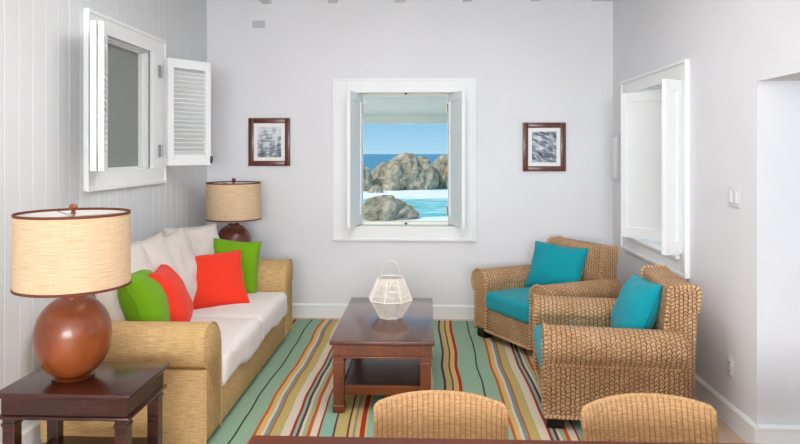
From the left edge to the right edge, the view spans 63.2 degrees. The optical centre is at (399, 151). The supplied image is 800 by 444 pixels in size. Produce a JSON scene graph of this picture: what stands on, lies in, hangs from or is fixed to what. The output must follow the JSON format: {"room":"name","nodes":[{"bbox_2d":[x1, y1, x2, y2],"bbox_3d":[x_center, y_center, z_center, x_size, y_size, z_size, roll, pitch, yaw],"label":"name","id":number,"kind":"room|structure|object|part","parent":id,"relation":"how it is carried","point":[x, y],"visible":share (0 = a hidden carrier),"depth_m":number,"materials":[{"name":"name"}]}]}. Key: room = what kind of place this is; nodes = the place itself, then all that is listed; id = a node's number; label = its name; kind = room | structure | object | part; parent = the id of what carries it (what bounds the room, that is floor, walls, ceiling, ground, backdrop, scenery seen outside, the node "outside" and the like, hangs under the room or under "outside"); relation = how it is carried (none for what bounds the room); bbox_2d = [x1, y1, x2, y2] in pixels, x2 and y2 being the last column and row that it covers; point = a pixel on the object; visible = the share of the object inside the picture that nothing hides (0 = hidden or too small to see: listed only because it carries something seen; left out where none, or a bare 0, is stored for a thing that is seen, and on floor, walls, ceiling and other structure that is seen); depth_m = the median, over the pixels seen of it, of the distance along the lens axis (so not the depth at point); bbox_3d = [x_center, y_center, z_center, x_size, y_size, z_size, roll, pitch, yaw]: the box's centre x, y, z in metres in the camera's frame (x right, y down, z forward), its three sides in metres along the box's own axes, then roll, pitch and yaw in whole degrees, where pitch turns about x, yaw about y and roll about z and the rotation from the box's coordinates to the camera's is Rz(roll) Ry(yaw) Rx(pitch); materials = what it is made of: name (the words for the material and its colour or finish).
{"room":"living room","nodes":[
{"label":"living room","id":0,"kind":"room"},
{"bbox_2d":[0,0,206,443],"bbox_3d":[-2.197,0.030,1.411,0.260,3.140,9.850,0,0,2],"label":"wall","id":1,"kind":"structure","parent":0,"point":[42,41],"depth_m":3.72,"materials":[{"name":"paint"}]},
{"bbox_2d":[22,420,42,443],"bbox_3d":[-1.949,1.532,4.203,0.022,0.135,4.250,0,0,2],"label":"baseboard","id":2,"kind":"structure","parent":1,"relation":"attached to","point":[30,434],"depth_m":3.48,"materials":[{"name":"paint"}]},
{"bbox_2d":[84,8,212,191],"bbox_3d":[-1.841,-0.324,4.628,0.445,1.145,1.809,0,0,2],"label":"window","id":3,"kind":"structure","parent":1,"relation":"in","point":[114,71],"depth_m":4.89,"materials":[{"name":"paint"}]},
{"bbox_2d":[90,20,97,170],"bbox_3d":[-1.840,-0.323,3.931,0.034,0.865,0.443,0,0,-22],"label":"shutter","id":4,"kind":"object","parent":3,"relation":"attached to","point":[93,24],"depth_m":3.73,"materials":[{"name":"paint"}]},
{"bbox_2d":[98,21,107,170],"bbox_3d":[-1.803,-0.323,3.945,0.034,0.865,0.443,0,0,-22],"label":"shutter","id":5,"kind":"object","parent":3,"relation":"attached to","point":[102,32],"depth_m":3.74,"materials":[{"name":"paint"}]},
{"bbox_3d":[-1.926,-0.324,4.644,0.034,1.145,1.225,0,0,2],"label":"frame","id":6,"kind":"part","parent":3,"relation":"part of","materials":[{"name":"paint"}]},
{"bbox_2d":[166,57,210,165],"bbox_3d":[-1.738,-0.323,5.356,0.034,0.865,0.405,0,0,38],"label":"shutter","id":7,"kind":"object","parent":3,"relation":"attached to","point":[184,90],"depth_m":5.34,"materials":[{"name":"paint"}]},
{"bbox_2d":[42,318,746,443],"bbox_3d":[0.901,1.700,1.316,6.700,0.200,10.500,0,0,2],"label":"floor","id":8,"kind":"structure","parent":0,"point":[726,434],"depth_m":3.72,"materials":[{"name":"tile"}]},
{"bbox_2d":[0,362,169,443],"bbox_3d":[-1.418,1.310,2.947,0.590,0.580,0.430,0,0,2],"label":"end table","id":9,"kind":"object","parent":8,"relation":"on","point":[116,392],"visible":0.94,"depth_m":2.79,"materials":[{"name":"brown wood"}]},
{"bbox_3d":[-1.667,1.367,2.793,0.062,0.465,0.062,0,0,2],"label":"leg","id":10,"kind":"part","parent":9,"relation":"part of","materials":[{"name":"brown wood"}]},
{"bbox_3d":[-1.654,1.367,3.119,0.062,0.465,0.062,0,0,2],"label":"leg","id":11,"kind":"part","parent":9,"relation":"part of","materials":[{"name":"brown wood"}]},
{"bbox_2d":[10,203,131,382],"bbox_3d":[-1.487,0.627,2.959,0.492,0.786,0.492,0,0,2],"label":"table lamp","id":12,"kind":"object","parent":9,"relation":"on","point":[71,254],"visible":1,"depth_m":2.81,"materials":[{"name":"beige fabric"}]},
{"bbox_3d":[-1.487,0.442,2.959,0.486,0.333,0.486,0,0,2],"label":"lamp shade","id":13,"kind":"part","parent":12,"relation":"part of","materials":[{"name":"fabric"}]},
{"bbox_3d":[-1.487,0.279,2.959,0.485,0.012,0.485,0,0,2],"label":"shade trim","id":14,"kind":"part","parent":12,"relation":"part of","materials":[{"name":"brown fabric"}]},
{"bbox_3d":[-1.487,0.604,2.959,0.492,0.012,0.492,0,0,2],"label":"shade trim","id":15,"kind":"part","parent":12,"relation":"part of","materials":[{"name":"brown fabric"}]},
{"bbox_3d":[-1.463,0.463,2.924,0.401,0.375,0.393,0,0,2],"label":"stem","id":16,"kind":"part","parent":12,"relation":"part of","materials":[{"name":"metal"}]},
{"bbox_3d":[-1.418,1.127,2.947,0.574,0.015,0.414,0,0,2],"label":"moulding","id":17,"kind":"part","parent":9,"relation":"part of","materials":[{"name":"brown wood"}]},
{"bbox_2d":[44,436,154,443],"bbox_3d":[-1.418,1.380,2.947,0.510,0.030,0.350,0,0,2],"label":"shelf","id":18,"kind":"object","parent":9,"relation":"attached to","point":[50,439],"depth_m":3.08,"materials":[{"name":"brown wood"}]},
{"bbox_3d":[-1.181,1.367,2.774,0.062,0.465,0.062,0,0,2],"label":"leg","id":19,"kind":"part","parent":9,"relation":"part of","materials":[{"name":"brown wood"}]},
{"bbox_3d":[-1.169,1.367,3.100,0.062,0.465,0.062,0,0,2],"label":"leg","id":20,"kind":"part","parent":9,"relation":"part of","materials":[{"name":"brown wood"}]},
{"bbox_2d":[207,319,581,443],"bbox_3d":[0.101,1.595,4.699,3.046,0.006,2.905,0,0,2],"label":"striped rug","id":21,"kind":"object","parent":8,"relation":"on","point":[291,394],"visible":0.38,"depth_m":4.38,"materials":[{"name":"multicoloured fabric"}]},
{"bbox_2d":[40,259,292,443],"bbox_3d":[-1.423,1.236,4.558,0.955,0.711,2.310,0,0,2],"label":"sofa","id":22,"kind":"object","parent":21,"relation":"on","point":[213,357],"visible":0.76,"depth_m":3.48,"materials":[{"name":"beige wicker"}]},
{"bbox_2d":[94,240,154,320],"bbox_3d":[-1.655,0.870,3.997,0.305,0.577,0.577,0,0,7],"label":"cushion","id":23,"kind":"object","parent":22,"relation":"on","point":[140,260],"visible":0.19,"depth_m":3.94,"materials":[{"name":"white fabric"}]},
{"bbox_3d":[-1.468,1.234,3.559,0.902,0.631,0.310,0,0,2],"label":"arm","id":24,"kind":"part","parent":22,"relation":"part of"},
{"bbox_2d":[117,270,170,320],"bbox_3d":[-1.556,0.933,3.966,0.304,0.437,0.478,0,0,-14],"label":"throw pillow","id":25,"kind":"object","parent":22,"relation":"on","point":[143,299],"visible":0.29,"depth_m":3.78,"materials":[{"name":"green fabric"}]},
{"bbox_2d":[141,232,179,275],"bbox_3d":[-1.648,0.865,4.331,0.288,0.600,0.623,0,0,15],"label":"cushion","id":26,"kind":"object","parent":22,"relation":"on","point":[159,253],"visible":0.2,"depth_m":4.40,"materials":[{"name":"white fabric"}]},
{"bbox_2d":[149,263,192,321],"bbox_3d":[-1.471,0.945,4.180,0.266,0.411,0.460,0,0,-11],"label":"throw pillow","id":27,"kind":"object","parent":22,"relation":"on","point":[180,305],"visible":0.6,"depth_m":4.05,"materials":[{"name":"red fabric"}]},
{"bbox_2d":[163,227,197,302],"bbox_3d":[-1.629,0.870,4.751,0.295,0.588,0.616,0,0,11],"label":"cushion","id":28,"kind":"object","parent":22,"relation":"on","point":[177,241],"visible":0.32,"depth_m":4.72,"materials":[{"name":"white fabric"}]},
{"bbox_2d":[164,224,219,255],"bbox_3d":[-1.610,0.872,5.216,0.273,0.560,0.572,0,0,29],"label":"cushion","id":29,"kind":"object","parent":22,"relation":"on","point":[201,238],"visible":0.27,"depth_m":5.21,"materials":[{"name":"white fabric"}]},
{"bbox_2d":[192,249,249,308],"bbox_3d":[-1.410,0.963,4.881,0.525,0.401,0.267,0,0,-24],"label":"throw pillow","id":30,"kind":"object","parent":22,"relation":"on","point":[220,279],"visible":0.77,"depth_m":4.84,"materials":[{"name":"red fabric"}]},
{"bbox_2d":[190,317,260,386],"bbox_3d":[-1.305,1.250,4.132,0.685,0.242,0.837,0,0,2],"label":"seat cushion","id":31,"kind":"object","parent":22,"relation":"on","point":[240,336],"depth_m":4.13,"materials":[{"name":"white fabric"}]},
{"bbox_2d":[213,238,261,293],"bbox_3d":[-1.339,0.934,5.285,0.422,0.460,0.206,0,0,-10],"label":"throw pillow","id":32,"kind":"object","parent":22,"relation":"on","point":[250,251],"visible":0.56,"depth_m":5.27,"materials":[{"name":"green fabric"}]},
{"bbox_2d":[192,292,286,340],"bbox_3d":[-1.273,1.249,4.974,0.680,0.245,0.838,0,0,2],"label":"seat cushion","id":33,"kind":"object","parent":22,"relation":"on","point":[270,308],"depth_m":4.78,"materials":[{"name":"white fabric"}]},
{"bbox_3d":[-1.391,1.234,5.557,0.902,0.631,0.310,0,0,2],"label":"arm","id":34,"kind":"part","parent":22,"relation":"part of"},
{"bbox_2d":[329,297,434,412],"bbox_3d":[-0.088,1.371,4.537,0.640,0.442,1.200,0,0,2],"label":"coffee table","id":35,"kind":"object","parent":21,"relation":"on","point":[385,357],"visible":0.92,"depth_m":4.11,"materials":[{"name":"brown wood"}]},
{"bbox_3d":[-0.374,1.425,3.999,0.076,0.334,0.076,0,0,2],"label":"leg","id":36,"kind":"part","parent":35,"relation":"part of","materials":[{"name":"brown wood"}]},
{"bbox_3d":[-0.088,1.462,4.537,0.550,0.055,1.110,0,0,2],"label":"shelf rail","id":37,"kind":"part","parent":35,"relation":"part of","materials":[{"name":"brown wood"}]},
{"bbox_3d":[-0.088,1.252,4.537,0.620,0.013,1.180,0,0,2],"label":"moulding","id":38,"kind":"part","parent":35,"relation":"part of","materials":[{"name":"brown wood"}]},
{"bbox_2d":[345,359,419,384],"bbox_3d":[-0.088,1.461,4.537,0.500,0.022,1.100,0,0,2],"label":"shelf","id":39,"kind":"object","parent":35,"relation":"attached to","point":[357,371],"depth_m":4.27,"materials":[{"name":"brown wood"}]},
{"bbox_2d":[369,260,412,319],"bbox_3d":[-0.066,0.952,4.536,0.295,0.394,0.294,0,0,-8],"label":"lantern","id":40,"kind":"object","parent":35,"relation":"on","point":[389,303],"visible":1,"depth_m":4.46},
{"bbox_2d":[383,290,397,316],"bbox_3d":[-0.066,1.048,4.536,0.104,0.178,0.104,0,0,-8],"label":"candle","id":41,"kind":"object","parent":40,"relation":"on","point":[390,311],"depth_m":4.49,"materials":[{"name":"white wax"}]},
{"bbox_3d":[0.156,1.425,3.979,0.076,0.334,0.076,0,0,2],"label":"leg","id":42,"kind":"part","parent":35,"relation":"part of","materials":[{"name":"brown wood"}]},
{"bbox_2d":[471,236,622,350],"bbox_3d":[1.250,1.178,5.446,0.913,0.828,1.024,0,0,-28],"label":"armchair","id":43,"kind":"object","parent":21,"relation":"on","point":[502,302],"visible":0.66,"depth_m":5.33,"materials":[{"name":"brown wicker"}]},
{"bbox_3d":[1.019,1.264,5.768,0.789,0.534,0.237,0,0,-28],"label":"arm","id":44,"kind":"part","parent":43,"relation":"part of"},
{"bbox_2d":[486,286,530,323],"bbox_3d":[1.149,1.250,5.392,0.684,0.176,0.596,0,0,-28],"label":"seat cushion","id":45,"kind":"object","parent":43,"relation":"on","point":[512,304],"depth_m":5.29,"materials":[{"name":"teal fabric"}]},
{"bbox_3d":[1.197,1.417,5.418,0.761,0.225,0.600,0,0,-28],"label":"seat frame","id":46,"kind":"part","parent":43,"relation":"part of","materials":[{"name":"brown wicker"}]},
{"bbox_2d":[524,241,587,286],"bbox_3d":[1.335,0.993,5.564,0.224,0.405,0.536,0,0,-43],"label":"throw pillow","id":47,"kind":"object","parent":43,"relation":"on","point":[550,263],"visible":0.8,"depth_m":5.51,"materials":[{"name":"teal fabric"}]},
{"bbox_3d":[1.385,1.264,5.073,0.789,0.534,0.237,0,0,-28],"label":"arm","id":48,"kind":"part","parent":43,"relation":"part of"},
{"bbox_3d":[1.553,1.147,5.606,0.227,0.766,0.682,0,0,-28],"label":"backrest","id":49,"kind":"part","parent":43,"relation":"part of","materials":[{"name":"brown wicker"}]},
{"bbox_2d":[532,265,701,427],"bbox_3d":[1.329,1.178,4.122,0.913,0.828,1.024,0,0,8],"label":"armchair","id":50,"kind":"object","parent":21,"relation":"on","point":[579,360],"visible":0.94,"depth_m":3.71,"materials":[{"name":"brown wicker"}]},
{"bbox_3d":[1.269,1.417,4.130,0.761,0.225,0.600,0,0,8],"label":"seat frame","id":51,"kind":"part","parent":50,"relation":"part of","materials":[{"name":"beige wicker"}]},
{"bbox_2d":[534,325,606,368],"bbox_3d":[1.215,1.250,4.137,0.684,0.176,0.596,0,0,8],"label":"seat cushion","id":52,"kind":"object","parent":50,"relation":"on","point":[538,345],"depth_m":4.19,"materials":[{"name":"beige wicker"}]},
{"bbox_3d":[1.328,1.264,4.519,0.789,0.534,0.237,0,0,8],"label":"arm","id":53,"kind":"part","parent":50,"relation":"part of"},
{"bbox_3d":[1.223,1.264,3.740,0.789,0.534,0.237,0,0,8],"label":"arm","id":54,"kind":"part","parent":50,"relation":"part of"},
{"bbox_2d":[611,273,661,328],"bbox_3d":[1.498,0.995,4.115,0.260,0.402,0.463,0,0,-5],"label":"throw pillow","id":55,"kind":"object","parent":50,"relation":"on","point":[636,306],"visible":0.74,"depth_m":3.97,"materials":[{"name":"teal fabric"}]},
{"bbox_3d":[1.669,1.147,4.076,0.227,0.766,0.682,0,0,8],"label":"backrest","id":56,"kind":"part","parent":50,"relation":"part of","materials":[{"name":"brown wicker"}]},
{"bbox_2d":[373,390,507,439],"bbox_3d":[0.129,1.221,2.050,0.465,0.758,0.517,0,0,3],"label":"dining chair","id":57,"kind":"object","parent":8,"relation":"on","point":[445,414],"visible":0.91,"depth_m":2.26,"materials":[{"name":"wicker"}]},
{"bbox_2d":[248,435,738,443],"bbox_3d":[0.670,1.225,1.295,2.280,0.750,1.240,0,0,2],"label":"dining table","id":58,"kind":"object","parent":8,"relation":"on","point":[256,439],"visible":1,"depth_m":1.91,"materials":[{"name":"brown wood"}]},
{"bbox_2d":[580,393,718,442],"bbox_3d":[0.849,1.221,2.022,0.465,0.758,0.517,0,0,-1],"label":"dining chair","id":59,"kind":"object","parent":8,"relation":"on","point":[629,417],"visible":0.98,"depth_m":2.23,"materials":[{"name":"wicker"}]},
{"bbox_3d":[-1.506,1.310,5.992,0.590,0.580,0.430,0,0,2],"label":"end table","id":60,"kind":"object","parent":8,"relation":"on","visible":0},
{"bbox_2d":[205,178,260,241],"bbox_3d":[-1.505,0.627,5.882,0.492,0.786,0.492,0,0,2],"label":"table lamp","id":61,"kind":"object","parent":60,"relation":"on","point":[233,201],"visible":0.7,"depth_m":5.70,"materials":[{"name":"beige fabric"}]},
{"bbox_3d":[-1.505,0.604,5.882,0.492,0.012,0.492,0,0,2],"label":"shade trim","id":62,"kind":"part","parent":61,"relation":"part of","materials":[{"name":"brown fabric"}]},
{"bbox_3d":[-1.505,0.442,5.882,0.486,0.333,0.486,0,0,2],"label":"lamp shade","id":63,"kind":"part","parent":61,"relation":"part of","materials":[{"name":"fabric"}]},
{"bbox_3d":[-1.505,0.279,5.882,0.485,0.012,0.485,0,0,2],"label":"shade trim","id":64,"kind":"part","parent":61,"relation":"part of","materials":[{"name":"brown fabric"}]},
{"bbox_2d":[207,0,612,304],"bbox_3d":[0.078,0.030,6.382,4.425,3.140,0.260,0,0,2],"label":"wall","id":65,"kind":"structure","parent":0,"point":[542,61],"depth_m":6.25,"materials":[{"name":"paint"}]},
{"bbox_2d":[252,21,264,27],"bbox_3d":[-1.371,-1.237,6.299,0.120,0.072,0.015,0,0,2],"label":"air vent","id":66,"kind":"object","parent":65,"relation":"in","point":[255,24],"visible":1,"depth_m":6.29,"materials":[{"name":"white plastic"}]},
{"bbox_2d":[259,0,271,3],"bbox_3d":[-1.476,-1.488,1.432,0.090,0.105,9.749,0,0,2],"label":"trim","id":67,"kind":"structure","parent":65,"relation":"attached to","point":[261,1],"depth_m":6.24,"materials":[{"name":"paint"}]},
{"bbox_2d":[248,118,289,165],"bbox_3d":[-1.264,-0.097,6.289,0.406,0.464,0.026,0,0,2],"label":"picture frame","id":68,"kind":"object","parent":65,"relation":"attached to","point":[268,138],"visible":1,"depth_m":6.29,"materials":[{"name":"brown wood"}]},
{"bbox_2d":[258,127,280,156],"bbox_3d":[-1.264,-0.097,6.289,0.230,0.294,0.002,0,0,2],"label":"print","id":69,"kind":"object","parent":68,"relation":"attached to","point":[269,138],"depth_m":6.29},
{"bbox_2d":[327,0,337,2],"bbox_3d":[-0.832,-1.488,1.407,0.090,0.105,9.749,0,0,2],"label":"trim","id":70,"kind":"structure","parent":65,"relation":"attached to","point":[329,1],"depth_m":6.20,"materials":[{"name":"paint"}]},
{"bbox_2d":[292,303,473,318],"bbox_3d":[0.072,1.532,6.241,3.905,0.135,0.022,0,0,2],"label":"baseboard","id":71,"kind":"structure","parent":65,"relation":"attached to","point":[299,310],"depth_m":6.26,"materials":[{"name":"paint"}]},
{"bbox_2d":[333,78,475,240],"bbox_3d":[0.040,0.071,6.226,1.375,1.561,0.534,0,0,2],"label":"window","id":72,"kind":"structure","parent":65,"relation":"in","point":[405,138],"depth_m":6.33,"materials":[{"name":"paint"}]},
{"bbox_2d":[347,91,362,228],"bbox_3d":[-0.430,0.070,6.204,0.034,1.270,0.451,0,0,12],"label":"shutter","id":73,"kind":"object","parent":72,"relation":"attached to","point":[354,98],"depth_m":6.16,"materials":[{"name":"paint"}]},
{"bbox_3d":[0.053,0.067,6.467,0.832,1.237,0.004,0,0,2],"label":"pane","id":74,"kind":"part","parent":72,"relation":"part of","materials":[{"name":"clear glass"}]},
{"bbox_2d":[448,90,464,228],"bbox_3d":[0.534,0.070,6.167,0.034,1.270,0.459,0,0,-12],"label":"shutter","id":75,"kind":"object","parent":72,"relation":"attached to","point":[456,98],"depth_m":6.14,"materials":[{"name":"paint"}]},
{"bbox_2d":[363,96,447,114],"bbox_3d":[0.277,-0.610,7.205,5.200,0.360,1.380,0,0,2],"label":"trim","id":76,"kind":"structure","parent":65,"relation":"attached to","point":[387,96],"depth_m":7.10,"materials":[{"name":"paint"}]},
{"bbox_2d":[523,123,565,170],"bbox_3d":[1.373,-0.048,6.188,0.406,0.464,0.026,0,0,2],"label":"picture frame","id":77,"kind":"object","parent":65,"relation":"attached to","point":[544,144],"visible":1,"depth_m":6.18,"materials":[{"name":"brown wood"}]},
{"bbox_2d":[532,131,555,161],"bbox_3d":[1.373,-0.048,6.188,0.230,0.294,0.002,0,0,2],"label":"print","id":78,"kind":"object","parent":77,"relation":"attached to","point":[543,142],"depth_m":6.19},
{"bbox_2d":[613,0,799,424],"bbox_3d":[1.994,0.030,1.249,0.320,3.140,9.850,0,0,2],"label":"wall","id":79,"kind":"structure","parent":0,"point":[744,55],"depth_m":3.67,"materials":[{"name":"paint"}]},
{"bbox_2d":[612,133,619,180],"bbox_3d":[2.005,0.050,6.047,0.026,0.440,0.180,0,0,2],"label":"wall panel","id":80,"kind":"object","parent":79,"relation":"attached to","point":[615,137],"visible":1,"depth_m":5.99,"materials":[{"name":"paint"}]},
{"bbox_3d":[1.995,0.050,6.048,0.006,0.380,0.130,0,0,2],"label":"door","id":81,"kind":"part","parent":80,"relation":"part of","materials":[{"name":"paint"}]},
{"bbox_2d":[620,59,689,278],"bbox_3d":[2.045,0.115,5.105,0.476,1.488,1.458,0,0,2],"label":"window","id":82,"kind":"structure","parent":79,"relation":"in","point":[654,104],"depth_m":5.15,"materials":[{"name":"paint"}]},
{"bbox_2d":[621,91,661,240],"bbox_3d":[2.018,0.107,5.211,0.034,1.185,0.508,0,0,-44],"label":"shutter","id":83,"kind":"object","parent":82,"relation":"attached to","point":[641,112],"depth_m":5.27,"materials":[{"name":"paint"}]},
{"bbox_2d":[662,79,681,254],"bbox_3d":[1.862,0.102,4.447,0.170,1.195,0.030,0,0,-26],"label":"shutter","id":84,"kind":"object","parent":82,"relation":"attached to","point":[671,88],"depth_m":4.43,"materials":[{"name":"paint"}]},
{"bbox_2d":[694,374,758,443],"bbox_3d":[1.961,1.532,4.828,0.022,0.135,2.700,0,0,2],"label":"baseboard","id":85,"kind":"structure","parent":79,"relation":"attached to","point":[741,424],"depth_m":3.80,"materials":[{"name":"paint"}]},
{"bbox_2d":[727,355,733,378],"bbox_3d":[1.926,1.255,3.795,0.011,0.120,0.080,0,0,2],"label":"power outlet","id":86,"kind":"object","parent":79,"relation":"attached to","point":[730,361],"visible":1,"depth_m":3.78,"materials":[{"name":"plastic"}]},
{"bbox_2d":[728,186,740,207],"bbox_3d":[1.924,0.258,3.749,0.011,0.120,0.150,0,0,2],"label":"light switch","id":87,"kind":"object","parent":79,"relation":"attached to","point":[734,193],"visible":1,"depth_m":3.73,"materials":[{"name":"plastic"}]},
{"label":"outside","id":88,"kind":"structure","parent":0,"visible":0},
{"bbox_2d":[363,154,447,220],"bbox_3d":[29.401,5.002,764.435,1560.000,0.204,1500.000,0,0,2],"label":"sea","id":89,"kind":"structure","parent":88,"point":[363,154],"depth_m":73.06,"materials":[{"name":"liquid"}]},
{"bbox_2d":[447,155,447,188],"bbox_3d":[6.719,3.290,90.914,7.722,5.981,6.177,0,0,2],"label":"rock","id":90,"kind":"object","parent":89,"relation":"in","point":[447,155],"visible":0.02,"depth_m":88.20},
{"bbox_3d":[3.154,0.030,2.065,2.055,3.140,2.770,0,0,2],"label":"wall","id":91,"kind":"structure","parent":0,"visible":0},
{"bbox_2d":[753,424,799,443],"bbox_3d":[2.967,1.532,3.447,2.135,0.135,0.022,0,0,2],"label":"baseboard","id":92,"kind":"structure","parent":91,"relation":"attached to","point":[768,433],"depth_m":3.48,"materials":[{"name":"paint"}]}
]}

